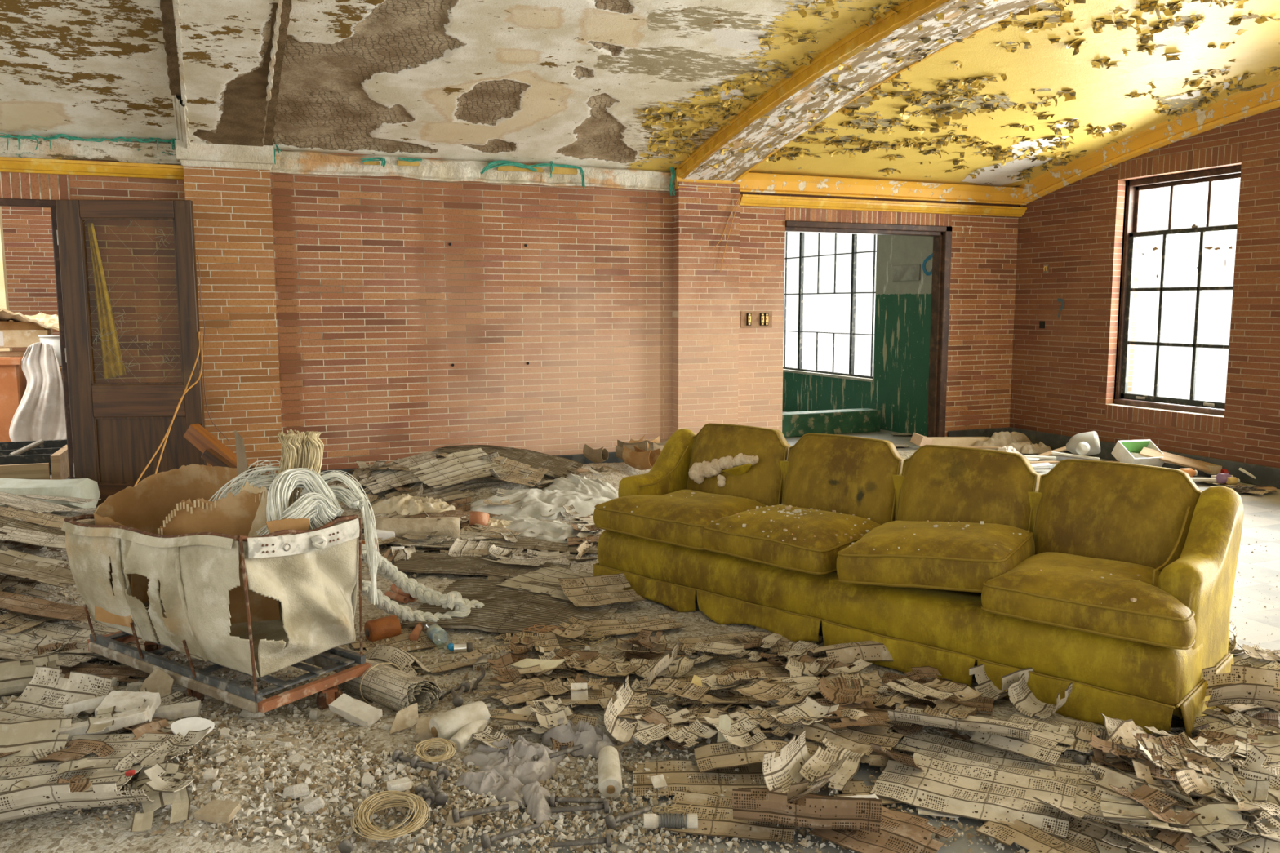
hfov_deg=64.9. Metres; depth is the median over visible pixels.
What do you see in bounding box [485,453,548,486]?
sheet
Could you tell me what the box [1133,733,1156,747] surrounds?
card
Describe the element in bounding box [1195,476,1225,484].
paper scrap
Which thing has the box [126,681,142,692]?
chunk
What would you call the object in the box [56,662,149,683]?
sheet
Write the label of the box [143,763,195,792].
scrap
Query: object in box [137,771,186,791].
scrap
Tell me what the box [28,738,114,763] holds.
scrap
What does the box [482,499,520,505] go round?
scrap
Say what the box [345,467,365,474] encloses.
scrap
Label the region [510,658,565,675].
scrap
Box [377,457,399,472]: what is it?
scrap
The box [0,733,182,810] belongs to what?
sheet
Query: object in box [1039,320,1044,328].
outlet recess
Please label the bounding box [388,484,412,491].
scrap
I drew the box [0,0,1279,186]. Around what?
ceiling
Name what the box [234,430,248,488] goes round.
cardboard square
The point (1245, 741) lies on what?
card
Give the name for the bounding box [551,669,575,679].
scrap
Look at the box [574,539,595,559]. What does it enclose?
scrap
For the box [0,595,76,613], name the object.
scrap
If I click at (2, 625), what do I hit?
scrap
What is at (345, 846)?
spindle
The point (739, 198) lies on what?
loose wires
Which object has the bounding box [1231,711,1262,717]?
scrap
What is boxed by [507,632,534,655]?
scrap
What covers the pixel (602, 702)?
card
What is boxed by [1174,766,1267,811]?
card
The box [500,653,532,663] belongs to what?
card
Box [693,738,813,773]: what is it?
sheet
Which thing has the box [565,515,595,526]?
scrap
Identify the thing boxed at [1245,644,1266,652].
scrap
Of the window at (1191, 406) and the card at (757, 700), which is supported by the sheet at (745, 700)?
the card at (757, 700)
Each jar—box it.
[1179,467,1197,477]
[1226,476,1239,484]
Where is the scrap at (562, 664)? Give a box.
[516,662,565,677]
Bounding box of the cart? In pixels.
[61,514,370,713]
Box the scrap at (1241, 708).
[1226,704,1269,712]
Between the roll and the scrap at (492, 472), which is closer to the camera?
the roll
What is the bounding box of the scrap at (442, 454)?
[436,453,448,457]
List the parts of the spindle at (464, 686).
rod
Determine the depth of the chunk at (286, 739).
3.11 m
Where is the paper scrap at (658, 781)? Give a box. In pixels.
[649,774,666,788]
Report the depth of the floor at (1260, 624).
4.38 m
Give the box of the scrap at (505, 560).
[480,554,546,566]
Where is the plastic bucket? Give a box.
[38,334,61,366]
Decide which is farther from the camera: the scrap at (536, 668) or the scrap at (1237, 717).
the scrap at (536, 668)
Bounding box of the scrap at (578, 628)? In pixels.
[551,615,599,639]
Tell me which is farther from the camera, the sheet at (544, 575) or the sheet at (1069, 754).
the sheet at (544, 575)
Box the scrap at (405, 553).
[390,546,416,562]
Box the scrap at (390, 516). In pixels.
[371,513,416,521]
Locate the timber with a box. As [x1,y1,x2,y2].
[0,351,26,356]
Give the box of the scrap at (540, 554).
[526,549,569,559]
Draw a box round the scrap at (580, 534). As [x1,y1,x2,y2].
[576,524,602,541]
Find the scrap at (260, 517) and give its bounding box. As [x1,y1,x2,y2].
[238,480,267,568]
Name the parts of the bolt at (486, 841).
rod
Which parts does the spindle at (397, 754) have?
rod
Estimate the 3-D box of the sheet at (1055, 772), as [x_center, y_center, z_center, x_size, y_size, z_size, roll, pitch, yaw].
[1.392,1.033,2.908,0.444,0.034,0.350,2,7,15]
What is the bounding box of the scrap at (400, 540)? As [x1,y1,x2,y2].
[393,537,418,546]
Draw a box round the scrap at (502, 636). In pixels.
[493,633,508,642]
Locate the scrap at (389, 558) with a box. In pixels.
[382,548,399,561]
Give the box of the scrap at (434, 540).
[417,535,452,545]
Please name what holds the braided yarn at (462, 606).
on the debris at (505, 610)
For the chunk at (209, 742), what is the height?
0.023 m
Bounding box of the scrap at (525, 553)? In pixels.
[523,550,551,557]
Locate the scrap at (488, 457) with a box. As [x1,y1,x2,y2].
[478,451,506,464]
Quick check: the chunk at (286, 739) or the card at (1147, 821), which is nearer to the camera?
the card at (1147, 821)
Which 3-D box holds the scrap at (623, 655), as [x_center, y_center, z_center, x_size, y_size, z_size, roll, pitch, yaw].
[-0.149,0.904,3.959,0.199,0.052,0.066,1,7,6]
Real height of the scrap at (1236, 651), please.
0.045 m
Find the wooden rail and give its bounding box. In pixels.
[182,423,249,466]
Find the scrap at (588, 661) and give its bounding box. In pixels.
[560,657,594,671]
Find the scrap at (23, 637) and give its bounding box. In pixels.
[5,633,33,641]
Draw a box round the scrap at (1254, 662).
[1234,657,1279,670]
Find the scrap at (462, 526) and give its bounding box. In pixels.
[444,515,471,530]
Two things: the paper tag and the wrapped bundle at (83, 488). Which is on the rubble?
the wrapped bundle at (83, 488)
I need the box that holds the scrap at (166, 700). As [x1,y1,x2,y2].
[159,690,204,706]
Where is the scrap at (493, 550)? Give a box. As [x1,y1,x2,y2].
[488,543,528,559]
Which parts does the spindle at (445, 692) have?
rod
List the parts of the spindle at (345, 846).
rod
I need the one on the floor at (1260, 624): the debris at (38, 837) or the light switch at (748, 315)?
the debris at (38, 837)
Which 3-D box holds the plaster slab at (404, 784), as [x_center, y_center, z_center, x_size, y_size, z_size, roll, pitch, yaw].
[-0.667,0.996,2.797,0.062,0.025,0.045,-4,8,-30]
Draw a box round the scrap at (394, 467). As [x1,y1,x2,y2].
[371,464,412,472]
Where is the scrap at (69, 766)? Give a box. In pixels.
[55,757,95,776]
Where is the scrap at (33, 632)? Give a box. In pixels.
[32,631,44,638]
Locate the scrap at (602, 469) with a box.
[591,466,611,472]
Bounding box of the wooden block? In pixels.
[200,448,236,467]
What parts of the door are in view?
rail, rail, rail, panel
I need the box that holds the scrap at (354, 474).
[349,466,372,482]
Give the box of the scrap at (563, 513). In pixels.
[560,511,573,518]
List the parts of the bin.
panel, panel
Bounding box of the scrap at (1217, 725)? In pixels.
[1192,713,1256,736]
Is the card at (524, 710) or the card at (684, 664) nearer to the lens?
the card at (524, 710)
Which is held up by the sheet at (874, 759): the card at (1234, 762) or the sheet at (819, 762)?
the sheet at (819, 762)
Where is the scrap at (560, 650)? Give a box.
[555,646,579,653]
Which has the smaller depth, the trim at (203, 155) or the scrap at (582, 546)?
the scrap at (582, 546)
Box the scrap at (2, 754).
[0,733,60,758]
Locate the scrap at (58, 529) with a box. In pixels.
[41,525,65,532]
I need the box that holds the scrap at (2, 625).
[0,619,26,631]
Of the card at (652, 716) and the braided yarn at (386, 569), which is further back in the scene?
the braided yarn at (386, 569)
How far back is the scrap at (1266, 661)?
3.83 m
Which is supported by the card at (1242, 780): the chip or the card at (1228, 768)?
the card at (1228, 768)
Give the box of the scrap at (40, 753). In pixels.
[31,746,62,773]
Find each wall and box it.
[0,149,1018,506]
[0,206,12,357]
[1,206,59,351]
[782,235,933,435]
[1009,106,1279,467]
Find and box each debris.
[0,448,1279,852]
[400,578,622,644]
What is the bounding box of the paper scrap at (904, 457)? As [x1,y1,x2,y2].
[900,454,910,458]
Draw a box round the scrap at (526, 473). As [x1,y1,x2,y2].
[514,469,533,478]
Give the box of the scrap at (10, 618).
[0,609,55,634]
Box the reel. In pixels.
[644,813,697,830]
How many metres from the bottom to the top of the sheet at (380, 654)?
0.096 m
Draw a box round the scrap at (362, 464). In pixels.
[355,461,397,473]
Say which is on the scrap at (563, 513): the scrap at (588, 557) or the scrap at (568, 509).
the scrap at (568, 509)
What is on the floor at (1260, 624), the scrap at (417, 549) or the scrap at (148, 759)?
the scrap at (417, 549)
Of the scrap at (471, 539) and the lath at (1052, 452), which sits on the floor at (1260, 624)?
the lath at (1052, 452)
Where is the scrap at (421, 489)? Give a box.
[404,481,423,496]
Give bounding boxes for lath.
[950,445,1001,448]
[1024,455,1056,459]
[1029,461,1058,463]
[1051,451,1099,460]
[1130,452,1173,464]
[1191,477,1216,481]
[1223,485,1276,490]
[1238,467,1255,479]
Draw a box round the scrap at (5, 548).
[1,546,9,551]
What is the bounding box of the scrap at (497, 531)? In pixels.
[468,523,520,540]
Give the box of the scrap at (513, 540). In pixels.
[500,531,517,542]
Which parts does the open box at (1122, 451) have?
panel, panel, panel, panel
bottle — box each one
[426,624,453,651]
[1216,473,1233,484]
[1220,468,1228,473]
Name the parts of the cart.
rim rod, frame rod, frame rod, rim rod, frame rod, frame rod, rim rod, rim rod, frame rod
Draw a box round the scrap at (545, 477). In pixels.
[540,474,559,487]
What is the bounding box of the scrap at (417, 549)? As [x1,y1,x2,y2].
[380,545,431,564]
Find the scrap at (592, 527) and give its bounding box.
[571,524,600,531]
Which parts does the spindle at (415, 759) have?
rod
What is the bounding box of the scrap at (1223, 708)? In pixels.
[1215,704,1279,714]
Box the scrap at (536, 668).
[500,664,542,676]
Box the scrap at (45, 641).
[27,630,79,653]
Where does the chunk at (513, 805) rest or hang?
on the rubble
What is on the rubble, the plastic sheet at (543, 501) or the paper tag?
the plastic sheet at (543, 501)
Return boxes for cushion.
[593,489,766,550]
[686,423,791,506]
[702,503,880,574]
[782,433,904,524]
[836,520,1035,593]
[896,444,1040,530]
[981,551,1196,649]
[1033,458,1202,572]
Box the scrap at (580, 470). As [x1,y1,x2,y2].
[573,467,593,475]
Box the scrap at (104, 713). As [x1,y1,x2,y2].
[84,706,115,733]
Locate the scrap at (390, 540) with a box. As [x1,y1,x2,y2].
[361,537,398,545]
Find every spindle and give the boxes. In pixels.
[337,835,355,852]
[391,749,424,768]
[409,755,435,770]
[413,784,428,814]
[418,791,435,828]
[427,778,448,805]
[435,767,449,788]
[438,685,460,700]
[450,688,463,706]
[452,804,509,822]
[453,681,470,697]
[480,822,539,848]
[533,744,583,761]
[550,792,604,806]
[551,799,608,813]
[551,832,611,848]
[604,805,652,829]
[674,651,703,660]
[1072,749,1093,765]
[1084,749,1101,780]
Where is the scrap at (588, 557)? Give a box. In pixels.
[567,555,598,560]
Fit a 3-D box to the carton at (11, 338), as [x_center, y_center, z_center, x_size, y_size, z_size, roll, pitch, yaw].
[-5.676,-0.813,9.291,0.420,0.160,0.300,-3,7,-23]
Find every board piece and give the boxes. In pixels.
[1026,457,1039,461]
[1030,462,1052,466]
[1037,446,1066,456]
[1139,447,1213,473]
[1204,464,1222,474]
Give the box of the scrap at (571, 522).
[543,519,586,524]
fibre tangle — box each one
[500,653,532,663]
[511,623,569,642]
[514,626,610,647]
[652,801,694,815]
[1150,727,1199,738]
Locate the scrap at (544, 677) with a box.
[524,669,583,681]
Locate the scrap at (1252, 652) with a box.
[1237,644,1279,661]
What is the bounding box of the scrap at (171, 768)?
[133,762,179,790]
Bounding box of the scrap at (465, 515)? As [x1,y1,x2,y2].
[458,515,469,521]
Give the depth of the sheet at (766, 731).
3.21 m
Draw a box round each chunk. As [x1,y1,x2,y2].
[111,676,119,686]
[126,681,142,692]
[173,688,186,692]
[196,783,204,787]
[204,694,211,700]
[204,739,214,745]
[207,749,226,759]
[208,744,225,755]
[211,780,222,791]
[213,746,237,758]
[217,727,229,738]
[226,735,235,739]
[231,675,246,682]
[232,728,244,735]
[233,772,245,777]
[239,709,265,717]
[239,747,250,753]
[241,773,253,784]
[250,760,266,768]
[263,782,274,790]
[273,740,293,746]
[275,768,279,775]
[279,736,301,743]
[280,809,293,814]
[282,782,310,799]
[283,725,293,730]
[286,749,296,756]
[288,729,300,734]
[288,753,305,763]
[290,778,296,785]
[297,763,311,772]
[297,796,324,814]
[302,790,314,800]
[303,742,312,747]
[309,707,321,719]
[321,710,332,716]
[325,732,334,736]
[330,780,339,789]
[335,744,345,750]
[346,777,361,786]
[353,738,363,743]
[360,773,374,788]
[361,764,369,770]
[370,761,382,765]
[373,747,386,754]
[382,772,395,781]
[384,724,391,729]
[397,743,404,747]
[408,836,415,842]
[470,740,484,746]
[487,573,508,580]
[503,800,519,813]
[551,773,558,780]
[551,813,559,819]
[557,773,564,779]
[576,790,581,795]
[622,765,635,772]
[630,792,635,799]
[652,746,658,753]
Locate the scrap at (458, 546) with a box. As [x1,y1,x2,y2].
[447,537,492,556]
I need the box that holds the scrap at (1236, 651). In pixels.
[1227,640,1244,653]
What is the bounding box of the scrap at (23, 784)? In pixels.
[8,779,31,791]
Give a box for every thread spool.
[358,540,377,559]
[364,614,400,641]
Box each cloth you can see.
[8,342,66,441]
[453,768,524,806]
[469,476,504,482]
[521,781,551,824]
[541,718,623,760]
[972,431,1032,449]
[997,445,1022,454]
[1005,441,1052,453]
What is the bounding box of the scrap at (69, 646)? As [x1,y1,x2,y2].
[35,642,77,655]
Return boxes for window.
[782,231,876,378]
[1106,164,1241,417]
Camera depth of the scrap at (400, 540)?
5.71 m
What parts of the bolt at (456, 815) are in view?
rod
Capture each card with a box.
[457,724,515,750]
[461,644,512,659]
[474,653,490,670]
[476,676,521,688]
[499,678,534,688]
[502,724,535,730]
[510,704,577,733]
[520,675,540,679]
[529,695,568,729]
[530,701,579,715]
[533,664,576,676]
[537,645,556,659]
[537,697,573,717]
[541,677,588,694]
[550,648,598,668]
[550,737,573,751]
[562,652,580,668]
[567,684,593,690]
[572,657,643,676]
[596,694,655,715]
[601,686,646,721]
[608,657,657,666]
[612,661,670,677]
[612,686,616,696]
[612,741,633,753]
[614,638,666,653]
[619,628,662,648]
[619,713,678,746]
[633,676,671,695]
[635,692,648,710]
[638,706,669,728]
[640,679,711,700]
[640,688,676,703]
[644,675,663,684]
[648,634,669,644]
[648,653,693,660]
[650,704,688,725]
[659,656,698,676]
[662,648,692,656]
[662,737,692,750]
[665,707,697,725]
[666,718,717,747]
[671,654,714,664]
[672,671,717,682]
[673,688,734,698]
[673,706,734,727]
[678,643,696,651]
[680,643,709,653]
[680,696,706,705]
[685,653,726,660]
[687,693,741,713]
[690,640,744,654]
[691,673,749,689]
[702,711,767,748]
[704,682,733,697]
[705,674,765,691]
[705,693,735,707]
[715,671,768,684]
[718,705,777,735]
[720,666,777,683]
[728,633,751,642]
[728,705,746,718]
[729,648,763,662]
[735,680,810,705]
[744,637,766,650]
[745,703,821,728]
[746,699,791,724]
[755,699,804,707]
[756,653,787,662]
[758,651,777,657]
[758,709,808,737]
[760,632,783,648]
[767,657,798,666]
[767,696,839,727]
[769,641,796,660]
[771,640,819,660]
[782,675,835,696]
[784,654,821,677]
[790,643,814,660]
[798,654,854,675]
[801,722,836,733]
[802,661,830,675]
[815,697,889,729]
[817,657,857,677]
[817,675,879,706]
[819,656,834,668]
[822,677,862,704]
[824,670,883,688]
[826,657,873,674]
[829,715,848,732]
[835,707,868,720]
[862,688,915,709]
[863,684,884,702]
[875,685,897,695]
[877,677,964,702]
[891,725,915,736]
[892,680,925,685]
[904,666,952,681]
[921,678,982,702]
[923,698,977,718]
[937,727,970,741]
[1051,724,1116,756]
[1075,725,1103,741]
[1080,813,1151,826]
[1086,733,1164,760]
[1088,752,1125,765]
[1090,755,1133,773]
[1090,837,1134,852]
[1093,747,1134,772]
[1100,713,1147,737]
[1100,793,1192,834]
[1101,822,1163,852]
[1102,757,1129,776]
[1104,719,1137,745]
[1107,783,1200,824]
[1112,754,1133,766]
[1114,737,1211,754]
[1114,823,1208,847]
[1117,809,1151,838]
[1120,731,1219,775]
[1129,769,1182,793]
[1131,759,1197,808]
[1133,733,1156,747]
[1133,781,1228,805]
[1133,798,1164,831]
[1136,739,1219,774]
[1142,725,1173,736]
[1147,823,1197,852]
[1153,737,1239,786]
[1159,735,1207,762]
[1168,824,1254,830]
[1170,736,1239,759]
[1172,782,1260,822]
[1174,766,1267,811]
[1182,740,1221,769]
[1188,802,1252,838]
[1190,772,1236,802]
[1191,730,1233,744]
[1192,760,1244,799]
[1192,822,1264,846]
[1204,834,1232,852]
[1205,759,1248,799]
[1207,733,1266,757]
[1207,835,1229,842]
[1209,816,1218,825]
[1212,737,1251,744]
[1212,768,1269,816]
[1214,780,1279,805]
[1218,746,1279,787]
[1219,758,1277,769]
[1229,813,1279,839]
[1234,729,1279,763]
[1237,768,1276,780]
[1243,843,1257,852]
[1244,750,1279,775]
[1244,800,1279,834]
[1245,725,1278,735]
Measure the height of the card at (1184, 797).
0.063 m
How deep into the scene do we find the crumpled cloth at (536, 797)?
2.80 m
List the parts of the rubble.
wire coil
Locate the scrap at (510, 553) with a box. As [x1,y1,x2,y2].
[488,551,511,560]
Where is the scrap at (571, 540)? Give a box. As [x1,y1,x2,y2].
[564,533,601,545]
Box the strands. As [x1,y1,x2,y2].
[316,470,379,604]
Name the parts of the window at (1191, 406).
sill, sash, sash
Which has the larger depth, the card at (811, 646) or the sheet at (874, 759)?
the card at (811, 646)
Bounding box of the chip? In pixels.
[124,769,135,776]
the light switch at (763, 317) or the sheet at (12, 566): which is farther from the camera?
the light switch at (763, 317)
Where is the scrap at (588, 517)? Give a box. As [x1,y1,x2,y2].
[576,514,593,519]
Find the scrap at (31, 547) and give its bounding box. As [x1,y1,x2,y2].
[1,540,44,550]
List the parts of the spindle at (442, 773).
rod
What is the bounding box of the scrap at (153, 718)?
[119,717,169,732]
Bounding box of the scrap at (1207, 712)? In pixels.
[1200,708,1261,725]
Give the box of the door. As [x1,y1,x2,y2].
[55,200,207,505]
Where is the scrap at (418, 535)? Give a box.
[401,531,437,539]
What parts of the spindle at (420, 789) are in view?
rod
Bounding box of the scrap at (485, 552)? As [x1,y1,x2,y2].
[440,548,499,555]
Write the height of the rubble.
0.349 m
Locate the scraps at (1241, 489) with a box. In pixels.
[1225,484,1276,493]
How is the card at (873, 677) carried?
on the card
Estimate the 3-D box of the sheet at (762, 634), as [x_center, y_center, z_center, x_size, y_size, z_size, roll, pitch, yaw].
[0.609,0.888,4.269,0.304,0.027,0.280,4,8,30]
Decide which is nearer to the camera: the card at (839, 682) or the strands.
the card at (839, 682)
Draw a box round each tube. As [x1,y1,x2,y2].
[384,591,408,603]
[390,583,416,601]
[408,622,423,640]
[468,511,489,526]
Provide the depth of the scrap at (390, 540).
5.68 m
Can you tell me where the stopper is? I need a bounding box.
[1075,441,1089,454]
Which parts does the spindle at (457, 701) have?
rod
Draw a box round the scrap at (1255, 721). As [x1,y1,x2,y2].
[1235,715,1279,734]
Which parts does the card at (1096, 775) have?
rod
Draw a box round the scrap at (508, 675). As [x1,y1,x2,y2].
[487,652,520,682]
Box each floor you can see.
[49,411,1279,852]
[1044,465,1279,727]
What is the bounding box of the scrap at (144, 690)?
[124,688,146,710]
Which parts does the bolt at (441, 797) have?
rod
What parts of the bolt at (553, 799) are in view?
rod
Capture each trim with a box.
[0,133,180,164]
[0,156,183,179]
[174,139,274,169]
[270,144,675,195]
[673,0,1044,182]
[675,168,1026,205]
[739,194,1026,217]
[782,368,873,382]
[782,408,880,437]
[1018,79,1279,206]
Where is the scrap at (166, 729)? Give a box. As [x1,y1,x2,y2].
[160,715,208,733]
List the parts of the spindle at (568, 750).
rod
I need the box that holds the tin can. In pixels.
[453,642,472,653]
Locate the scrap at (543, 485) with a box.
[534,479,553,488]
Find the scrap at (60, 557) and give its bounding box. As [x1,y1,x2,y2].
[49,555,62,564]
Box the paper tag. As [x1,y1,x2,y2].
[570,683,588,700]
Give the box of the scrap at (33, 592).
[11,588,52,597]
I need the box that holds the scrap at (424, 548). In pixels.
[422,544,448,551]
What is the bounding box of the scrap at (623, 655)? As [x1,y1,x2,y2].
[577,648,628,661]
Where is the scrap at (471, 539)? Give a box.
[467,536,503,541]
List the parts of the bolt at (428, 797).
rod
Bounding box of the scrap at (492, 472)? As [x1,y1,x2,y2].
[483,468,510,479]
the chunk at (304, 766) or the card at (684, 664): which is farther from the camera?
the card at (684, 664)
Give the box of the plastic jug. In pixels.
[1066,431,1101,456]
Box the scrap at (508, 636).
[502,631,537,644]
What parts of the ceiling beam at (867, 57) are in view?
moulding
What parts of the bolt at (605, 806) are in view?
rod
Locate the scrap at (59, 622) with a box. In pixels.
[48,620,75,626]
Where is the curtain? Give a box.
[87,222,126,378]
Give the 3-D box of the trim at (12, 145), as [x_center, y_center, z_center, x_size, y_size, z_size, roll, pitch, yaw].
[-5.855,-1.794,5.986,5.852,0.195,0.118,-3,7,-23]
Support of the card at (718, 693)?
on the sheet at (745, 700)
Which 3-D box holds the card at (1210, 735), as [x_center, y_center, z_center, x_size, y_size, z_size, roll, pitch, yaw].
[1.783,0.976,3.131,0.117,0.047,0.140,-5,8,-32]
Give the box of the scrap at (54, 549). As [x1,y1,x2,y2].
[47,546,62,551]
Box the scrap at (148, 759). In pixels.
[113,746,178,770]
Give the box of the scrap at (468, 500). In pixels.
[446,496,471,511]
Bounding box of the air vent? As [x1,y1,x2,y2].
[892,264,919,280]
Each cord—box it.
[133,331,200,486]
[155,331,203,474]
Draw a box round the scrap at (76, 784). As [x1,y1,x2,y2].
[57,774,91,791]
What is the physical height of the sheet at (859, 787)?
0.014 m
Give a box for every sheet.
[0,491,79,512]
[0,502,93,528]
[0,525,66,548]
[0,549,69,568]
[0,552,75,587]
[0,591,91,622]
[0,617,113,666]
[0,653,60,696]
[0,666,111,723]
[0,718,71,779]
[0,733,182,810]
[0,781,155,823]
[17,493,101,503]
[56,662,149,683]
[64,622,165,660]
[157,490,280,623]
[337,461,386,493]
[351,626,437,654]
[357,450,444,493]
[362,525,518,550]
[364,644,434,675]
[384,482,475,502]
[392,635,457,670]
[402,508,501,527]
[408,448,510,488]
[429,658,493,673]
[469,488,611,520]
[473,531,598,554]
[478,677,568,706]
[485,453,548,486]
[489,708,597,725]
[492,515,593,542]
[495,564,592,601]
[523,684,613,707]
[542,472,618,499]
[558,573,646,607]
[564,650,648,671]
[585,613,686,639]
[604,675,653,742]
[617,646,685,660]
[630,643,677,690]
[632,760,767,797]
[636,718,773,734]
[662,790,795,844]
[675,674,806,706]
[677,631,773,653]
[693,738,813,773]
[720,657,820,676]
[732,787,881,833]
[752,626,822,644]
[762,730,852,799]
[764,773,831,803]
[774,693,911,756]
[798,737,866,791]
[805,741,914,768]
[806,640,893,664]
[808,794,955,852]
[827,779,902,804]
[862,693,936,732]
[869,731,1081,839]
[869,742,924,771]
[878,671,994,715]
[888,702,1030,739]
[917,807,959,817]
[968,663,1033,701]
[968,717,1075,764]
[975,816,1140,852]
[1008,672,1072,719]
[1008,710,1106,743]
[1032,762,1248,852]
[1037,756,1099,792]
[1059,750,1090,763]
[1093,762,1138,787]
[1109,738,1245,760]
[1142,759,1181,782]
[1169,711,1279,734]
[1202,664,1279,708]
[1229,619,1237,652]
[1233,653,1279,666]
[1233,836,1279,852]
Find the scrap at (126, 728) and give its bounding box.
[113,711,132,731]
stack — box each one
[0,320,53,332]
[0,515,65,535]
[392,551,570,578]
[431,444,582,478]
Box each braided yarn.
[358,579,471,627]
[361,543,484,608]
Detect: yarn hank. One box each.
[208,459,298,501]
[255,492,341,536]
[266,467,344,532]
[276,429,306,510]
[280,439,304,493]
[296,431,324,500]
[299,485,364,509]
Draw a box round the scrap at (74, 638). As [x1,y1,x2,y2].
[62,637,83,639]
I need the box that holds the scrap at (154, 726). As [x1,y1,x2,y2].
[131,718,173,740]
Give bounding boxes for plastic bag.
[462,735,564,786]
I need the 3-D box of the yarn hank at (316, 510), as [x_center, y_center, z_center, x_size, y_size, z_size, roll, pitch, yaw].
[-1.192,0.338,3.523,0.296,0.206,0.137,-5,8,-34]
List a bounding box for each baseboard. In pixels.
[320,426,1008,480]
[1008,426,1279,488]
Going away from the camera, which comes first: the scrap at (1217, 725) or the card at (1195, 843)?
the card at (1195, 843)
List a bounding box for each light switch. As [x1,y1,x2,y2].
[746,313,751,325]
[760,313,768,325]
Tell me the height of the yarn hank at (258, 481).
0.286 m
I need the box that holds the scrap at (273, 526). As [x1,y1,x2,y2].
[265,518,309,533]
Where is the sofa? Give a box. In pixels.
[593,422,1244,738]
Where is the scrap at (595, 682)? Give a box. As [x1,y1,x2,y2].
[586,677,608,689]
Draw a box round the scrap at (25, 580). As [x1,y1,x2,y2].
[0,564,68,582]
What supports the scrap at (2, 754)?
on the scrap
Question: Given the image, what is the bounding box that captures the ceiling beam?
[160,0,291,148]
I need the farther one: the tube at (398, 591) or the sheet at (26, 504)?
the sheet at (26, 504)
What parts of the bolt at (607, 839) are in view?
rod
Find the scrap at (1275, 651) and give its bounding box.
[1262,648,1279,653]
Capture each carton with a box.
[0,328,52,347]
[910,432,932,446]
[926,436,988,446]
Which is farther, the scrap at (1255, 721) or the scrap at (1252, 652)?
the scrap at (1252, 652)
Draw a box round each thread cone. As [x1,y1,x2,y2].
[429,701,489,740]
[448,713,491,751]
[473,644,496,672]
[598,746,622,798]
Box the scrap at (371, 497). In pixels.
[364,493,377,502]
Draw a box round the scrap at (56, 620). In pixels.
[18,617,68,622]
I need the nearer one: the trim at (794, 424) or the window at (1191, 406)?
the window at (1191, 406)
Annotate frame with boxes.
[0,197,75,479]
[0,439,69,479]
[785,220,951,436]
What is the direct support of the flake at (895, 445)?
on the floor at (1260, 624)
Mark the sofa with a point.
(1158, 518)
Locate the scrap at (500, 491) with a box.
[496,487,507,496]
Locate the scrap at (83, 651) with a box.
[49,648,101,656]
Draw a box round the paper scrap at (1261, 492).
[1227,484,1277,494]
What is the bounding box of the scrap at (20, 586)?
[0,575,39,593]
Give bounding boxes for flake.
[690,675,702,687]
[716,714,730,742]
[890,432,912,435]
[893,444,911,447]
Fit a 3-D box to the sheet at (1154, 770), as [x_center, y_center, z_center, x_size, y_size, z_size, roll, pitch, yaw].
[1.472,0.976,2.849,0.103,0.012,0.110,4,8,29]
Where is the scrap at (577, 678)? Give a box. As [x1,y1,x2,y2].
[573,673,622,689]
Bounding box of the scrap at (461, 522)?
[419,516,465,524]
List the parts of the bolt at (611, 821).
rod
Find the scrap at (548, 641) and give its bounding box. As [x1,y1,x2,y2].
[531,631,559,652]
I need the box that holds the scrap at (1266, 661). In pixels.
[1244,659,1279,666]
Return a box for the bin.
[0,356,26,442]
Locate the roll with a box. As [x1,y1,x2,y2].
[375,516,460,538]
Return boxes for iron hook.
[471,664,484,691]
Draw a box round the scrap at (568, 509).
[562,505,579,515]
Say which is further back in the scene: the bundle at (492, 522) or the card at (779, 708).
the bundle at (492, 522)
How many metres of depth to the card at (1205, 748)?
2.97 m
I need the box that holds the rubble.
[0,456,1104,852]
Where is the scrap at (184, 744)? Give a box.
[132,727,210,761]
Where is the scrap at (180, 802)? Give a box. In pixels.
[130,780,191,831]
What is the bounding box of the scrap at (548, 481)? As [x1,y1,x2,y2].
[537,480,553,484]
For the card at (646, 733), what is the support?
on the sheet at (766, 731)
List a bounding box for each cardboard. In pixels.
[0,307,58,330]
[582,444,608,462]
[615,440,647,459]
[622,445,661,470]
[629,435,659,450]
[647,440,667,451]
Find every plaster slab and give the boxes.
[57,705,150,740]
[62,695,106,715]
[94,690,160,722]
[139,667,173,697]
[152,700,201,720]
[170,717,214,737]
[194,800,240,822]
[203,768,218,778]
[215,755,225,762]
[328,693,382,726]
[373,529,395,540]
[386,777,412,791]
[389,702,418,734]
[390,546,404,550]
[413,716,433,742]
[444,809,472,827]
[840,794,879,799]
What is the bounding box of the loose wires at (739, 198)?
[712,194,741,271]
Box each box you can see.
[0,331,4,346]
[93,464,267,627]
[1043,264,1048,272]
[1111,439,1164,466]
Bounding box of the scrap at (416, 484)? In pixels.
[408,481,423,489]
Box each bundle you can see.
[0,478,100,508]
[335,658,442,711]
[369,493,455,515]
[460,517,512,532]
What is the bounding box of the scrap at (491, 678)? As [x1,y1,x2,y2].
[489,675,500,680]
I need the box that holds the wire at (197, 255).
[196,255,228,440]
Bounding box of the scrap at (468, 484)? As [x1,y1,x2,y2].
[458,477,502,489]
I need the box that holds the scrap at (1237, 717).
[1220,710,1258,729]

